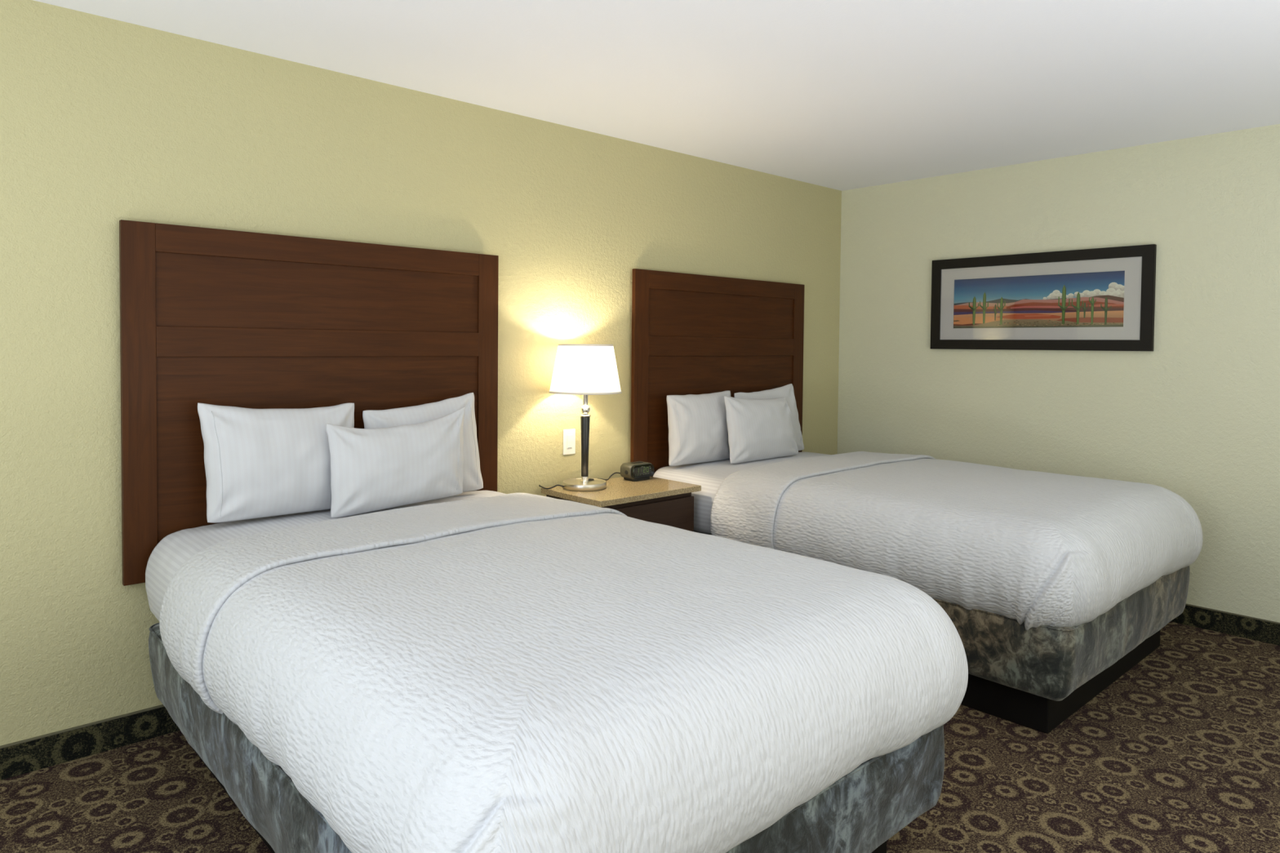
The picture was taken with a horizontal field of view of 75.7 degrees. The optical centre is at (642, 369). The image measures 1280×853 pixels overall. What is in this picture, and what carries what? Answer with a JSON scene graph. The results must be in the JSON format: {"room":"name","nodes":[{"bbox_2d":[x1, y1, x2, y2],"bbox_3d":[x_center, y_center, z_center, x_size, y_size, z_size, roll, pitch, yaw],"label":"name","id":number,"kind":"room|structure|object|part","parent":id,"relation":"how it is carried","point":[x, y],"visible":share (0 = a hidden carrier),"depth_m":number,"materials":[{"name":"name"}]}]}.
{"room":"hotel room","nodes":[
{"label":"hotel room","id":0,"kind":"room"},
{"bbox_2d":[0,0,841,746],"bbox_3d":[-1.020,0.046,3.540,6.570,2.446,0.120,-1,2,-43],"label":"wall","id":1,"kind":"structure","parent":0,"point":[104,122],"depth_m":3.00,"materials":[{"name":"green paint"}]},
{"bbox_2d":[0,704,180,780],"bbox_3d":[-0.987,1.217,3.526,6.330,0.106,0.012,-1,2,-43],"label":"baseboard","id":2,"kind":"structure","parent":1,"relation":"attached to","point":[38,753],"depth_m":2.72,"materials":[{"name":"carpet"}]},
{"bbox_2d":[119,219,498,586],"bbox_3d":[-1.208,0.107,3.256,1.466,1.223,0.044,-1,2,-43],"label":"headboard","id":3,"kind":"object","parent":1,"relation":"attached to","point":[217,317],"visible":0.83,"depth_m":3.06,"materials":[{"name":"brown wood"}]},
{"bbox_3d":[-1.202,-0.281,3.242,1.263,0.253,0.018,-1,2,-43],"label":"panel","id":4,"kind":"part","parent":3,"relation":"part of","materials":[{"name":"brown wood"}]},
{"bbox_3d":[-1.196,-0.456,3.233,1.263,0.097,0.025,-1,2,-43],"label":"rail","id":5,"kind":"part","parent":3,"relation":"part of","materials":[{"name":"brown wood"}]},
{"bbox_3d":[-1.208,0.334,3.259,1.263,0.768,0.018,-1,2,-43],"label":"panel","id":6,"kind":"part","parent":3,"relation":"part of","materials":[{"name":"brown wood"}]},
{"bbox_3d":[-1.200,-0.102,3.243,1.263,0.105,0.025,-1,2,-43],"label":"rail","id":7,"kind":"part","parent":3,"relation":"part of","materials":[{"name":"brown wood"}]},
{"bbox_2d":[563,428,575,454],"bbox_3d":[-0.361,0.360,4.074,0.075,0.125,0.008,-1,2,-43],"label":"wall plate","id":8,"kind":"object","parent":1,"relation":"attached to","point":[569,435],"visible":1,"depth_m":4.07,"materials":[{"name":"white plastic"}]},
{"bbox_2d":[630,268,804,476],"bbox_3d":[0.480,0.078,4.817,1.466,1.223,0.044,-1,2,-43],"label":"headboard","id":9,"kind":"object","parent":1,"relation":"attached to","point":[692,334],"visible":0.72,"depth_m":4.66,"materials":[{"name":"brown wood"}]},
{"bbox_3d":[0.481,0.306,4.821,1.263,0.768,0.018,-1,2,-43],"label":"panel","id":10,"kind":"part","parent":9,"relation":"part of","materials":[{"name":"brown wood"}]},
{"bbox_3d":[0.487,-0.309,4.803,1.263,0.253,0.018,-1,2,-43],"label":"panel","id":11,"kind":"part","parent":9,"relation":"part of","materials":[{"name":"brown wood"}]},
{"bbox_3d":[0.489,-0.130,4.804,1.263,0.105,0.025,-1,2,-43],"label":"rail","id":12,"kind":"part","parent":9,"relation":"part of","materials":[{"name":"brown wood"}]},
{"bbox_3d":[0.492,-0.484,4.794,1.263,0.097,0.025,-1,2,-43],"label":"rail","id":13,"kind":"part","parent":9,"relation":"part of","materials":[{"name":"brown wood"}]},
{"bbox_2d":[0,622,1279,852],"bbox_3d":[0.841,1.395,1.552,6.570,0.100,5.640,-1,2,-43],"label":"floor","id":14,"kind":"structure","parent":0,"point":[1180,753],"depth_m":2.59,"materials":[{"name":"carpet"}]},
{"bbox_2d":[148,622,944,852],"bbox_3d":[-0.427,0.960,2.503,1.462,0.690,2.163,-1,2,-43],"label":"bed","id":15,"kind":"object","parent":14,"relation":"on","point":[868,806],"visible":0.16,"depth_m":1.98,"materials":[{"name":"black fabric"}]},
{"bbox_2d":[145,490,506,621],"bbox_3d":[-0.975,0.690,3.090,1.468,0.302,0.522,-1,2,-43],"label":"sheet","id":16,"kind":"object","parent":15,"relation":"on","point":[175,548],"visible":0.3,"depth_m":2.77,"materials":[{"name":"white fabric"}]},
{"bbox_2d":[197,403,354,523],"bbox_3d":[-1.300,0.323,2.995,0.555,0.419,0.135,-1,2,-43],"label":"pillow","id":17,"kind":"object","parent":16,"relation":"on","point":[259,463],"visible":0.84,"depth_m":2.91,"materials":[{"name":"white fabric"}]},
{"bbox_2d":[325,406,465,517],"bbox_3d":[-0.924,0.348,3.184,0.585,0.376,0.132,-1,2,-43],"label":"pillow","id":18,"kind":"object","parent":16,"relation":"on","point":[372,469],"visible":1,"depth_m":3.11,"materials":[{"name":"white fabric"}]},
{"bbox_2d":[362,392,483,492],"bbox_3d":[-0.884,0.317,3.388,0.530,0.424,0.125,-1,2,-43],"label":"pillow","id":19,"kind":"object","parent":16,"relation":"on","point":[372,419],"visible":0.38,"depth_m":3.46,"materials":[{"name":"white fabric"}]},
{"bbox_2d":[159,493,968,852],"bbox_3d":[-0.315,0.732,2.398,1.596,0.422,1.993,-1,2,-43],"label":"coverlet","id":20,"kind":"object","parent":15,"relation":"on","point":[513,673],"visible":1,"depth_m":1.74,"materials":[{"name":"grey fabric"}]},
{"bbox_2d":[541,476,701,531],"bbox_3d":[-0.101,0.916,3.976,0.640,0.700,0.443,-1,2,-43],"label":"nightstand","id":21,"kind":"object","parent":14,"relation":"on","point":[654,500],"visible":0.3,"depth_m":3.87,"materials":[{"name":"stone"}]},
{"bbox_2d":[538,343,621,491],"bbox_3d":[-0.272,0.224,3.913,0.343,0.683,0.343,-1,2,-43],"label":"table lamp","id":22,"kind":"object","parent":21,"relation":"on","point":[584,370],"visible":1,"depth_m":3.79,"materials":[{"name":"white fabric"}]},
{"bbox_3d":[-0.445,0.553,3.892,0.150,0.023,0.056,2,2,31],"label":"cord","id":23,"kind":"part","parent":22,"relation":"part of","materials":[{"name":"black plastic"}]},
{"bbox_3d":[-0.273,0.368,3.917,0.045,0.286,0.045,-1,2,-43],"label":"stem","id":24,"kind":"part","parent":22,"relation":"part of","materials":[{"name":"black paint"}]},
{"bbox_3d":[-0.270,-0.003,3.906,0.340,0.227,0.340,-1,2,-43],"label":"lamp shade","id":25,"kind":"part","parent":22,"relation":"part of","materials":[{"name":"fabric"}]},
{"bbox_2d":[541,476,701,506],"bbox_3d":[-0.098,0.579,3.966,0.640,0.027,0.443,-1,2,-43],"label":"countertop","id":26,"kind":"structure","parent":21,"relation":"on","point":[619,491],"depth_m":3.85,"materials":[{"name":"stone"}]},
{"bbox_2d":[598,461,653,481],"bbox_3d":[-0.083,0.517,4.181,0.237,0.087,0.176,-1,2,-43],"label":"clock radio","id":27,"kind":"object","parent":21,"relation":"on","point":[637,470],"visible":0.99,"depth_m":4.14,"materials":[{"name":"black plastic"}]},
{"bbox_3d":[-0.167,0.541,4.157,0.123,0.038,0.036,0,2,-5],"label":"cord","id":28,"kind":"part","parent":27,"relation":"part of","materials":[{"name":"black plastic"}]},
{"bbox_3d":[0.001,0.514,4.148,0.146,0.062,0.014,-1,2,-43],"label":"panel","id":29,"kind":"part","parent":27,"relation":"part of","materials":[{"name":"black plastic"}]},
{"bbox_3d":[0.033,0.760,3.831,0.577,0.273,0.021,-1,2,-43],"label":"drawer","id":30,"kind":"part","parent":21,"relation":"part of","materials":[{"name":"brown wood"}]},
{"bbox_2d":[693,531,1190,733],"bbox_3d":[1.288,0.931,4.109,1.514,0.690,2.143,-1,2,-43],"label":"bed","id":31,"kind":"object","parent":14,"relation":"on","point":[1035,678],"visible":0.15,"depth_m":3.05,"materials":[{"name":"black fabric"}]},
{"bbox_2d":[653,451,829,534],"bbox_3d":[0.784,0.672,4.649,1.521,0.322,0.622,-1,2,-43],"label":"sheet","id":32,"kind":"object","parent":31,"relation":"on","point":[708,475],"visible":0.3,"depth_m":4.23,"materials":[{"name":"white fabric"}]},
{"bbox_2d":[666,391,730,466],"bbox_3d":[0.336,0.321,4.507,0.521,0.387,0.139,-1,2,-43],"label":"pillow","id":33,"kind":"object","parent":32,"relation":"on","point":[698,432],"visible":0.91,"depth_m":4.41,"materials":[{"name":"white fabric"}]},
{"bbox_2d":[724,395,798,463],"bbox_3d":[0.683,0.327,4.663,0.616,0.364,0.137,-1,2,-43],"label":"pillow","id":34,"kind":"object","parent":32,"relation":"on","point":[758,429],"visible":1,"depth_m":4.57,"materials":[{"name":"white fabric"}]},
{"bbox_2d":[733,383,804,450],"bbox_3d":[0.776,0.302,4.926,0.635,0.416,0.120,-1,2,-43],"label":"pillow","id":35,"kind":"object","parent":32,"relation":"on","point":[787,391],"visible":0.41,"depth_m":5.00,"materials":[{"name":"white fabric"}]},
{"bbox_2d":[710,451,1202,630],"bbox_3d":[1.449,0.704,3.925,1.625,0.420,1.793,-1,2,-43],"label":"coverlet","id":36,"kind":"object","parent":31,"relation":"on","point":[1035,548],"visible":0.94,"depth_m":3.33,"materials":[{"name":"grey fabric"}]},
{"bbox_2d":[34,0,1279,191],"bbox_3d":[0.866,-1.149,1.478,6.570,0.100,5.640,-1,2,-43],"label":"ceiling","id":37,"kind":"structure","parent":0,"point":[839,95],"depth_m":3.10,"materials":[{"name":"white paint"}]},
{"bbox_2d":[837,124,1279,622],"bbox_3d":[3.262,0.085,3.660,0.120,2.446,5.520,-1,2,-43],"label":"wall","id":38,"kind":"structure","parent":0,"point":[1195,416],"depth_m":4.36,"materials":[{"name":"beige paint"}]},
{"bbox_2d":[929,244,1156,351],"bbox_3d":[2.213,-0.382,4.674,0.028,0.548,1.217,-1,2,-43],"label":"framed picture","id":39,"kind":"object","parent":38,"relation":"attached to","point":[1095,299],"visible":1,"depth_m":4.61,"materials":[{"name":"black"}]},
{"bbox_3d":[1.820,-0.398,5.099,0.028,0.546,0.058,-1,2,-43],"label":"frame rail","id":40,"kind":"part","parent":39,"relation":"part of","materials":[{"name":"black wood"}]},
{"bbox_2d":[953,271,1124,328],"bbox_3d":[2.214,-0.383,4.674,0.003,0.295,0.936,-1,2,-43],"label":"print","id":41,"kind":"object","parent":39,"relation":"attached to","point":[1032,299],"depth_m":4.64},
{"bbox_3d":[2.211,-0.137,4.681,0.028,0.058,1.215,-1,2,-43],"label":"frame rail","id":42,"kind":"part","parent":39,"relation":"part of","materials":[{"name":"black wood"}]},
{"bbox_3d":[2.216,-0.627,4.667,0.028,0.058,1.215,-1,2,-43],"label":"frame rail","id":43,"kind":"part","parent":39,"relation":"part of","materials":[{"name":"black wood"}]},
{"bbox_3d":[2.607,-0.366,4.248,0.028,0.546,0.058,-1,2,-43],"label":"frame rail","id":44,"kind":"part","parent":39,"relation":"part of","materials":[{"name":"black wood"}]},
{"bbox_2d":[1170,604,1279,645],"bbox_3d":[3.165,1.253,3.689,0.012,0.106,5.388,-1,2,-43],"label":"baseboard","id":45,"kind":"structure","parent":38,"relation":"attached to","point":[1224,622],"depth_m":4.01,"materials":[{"name":"carpet"}]}
]}

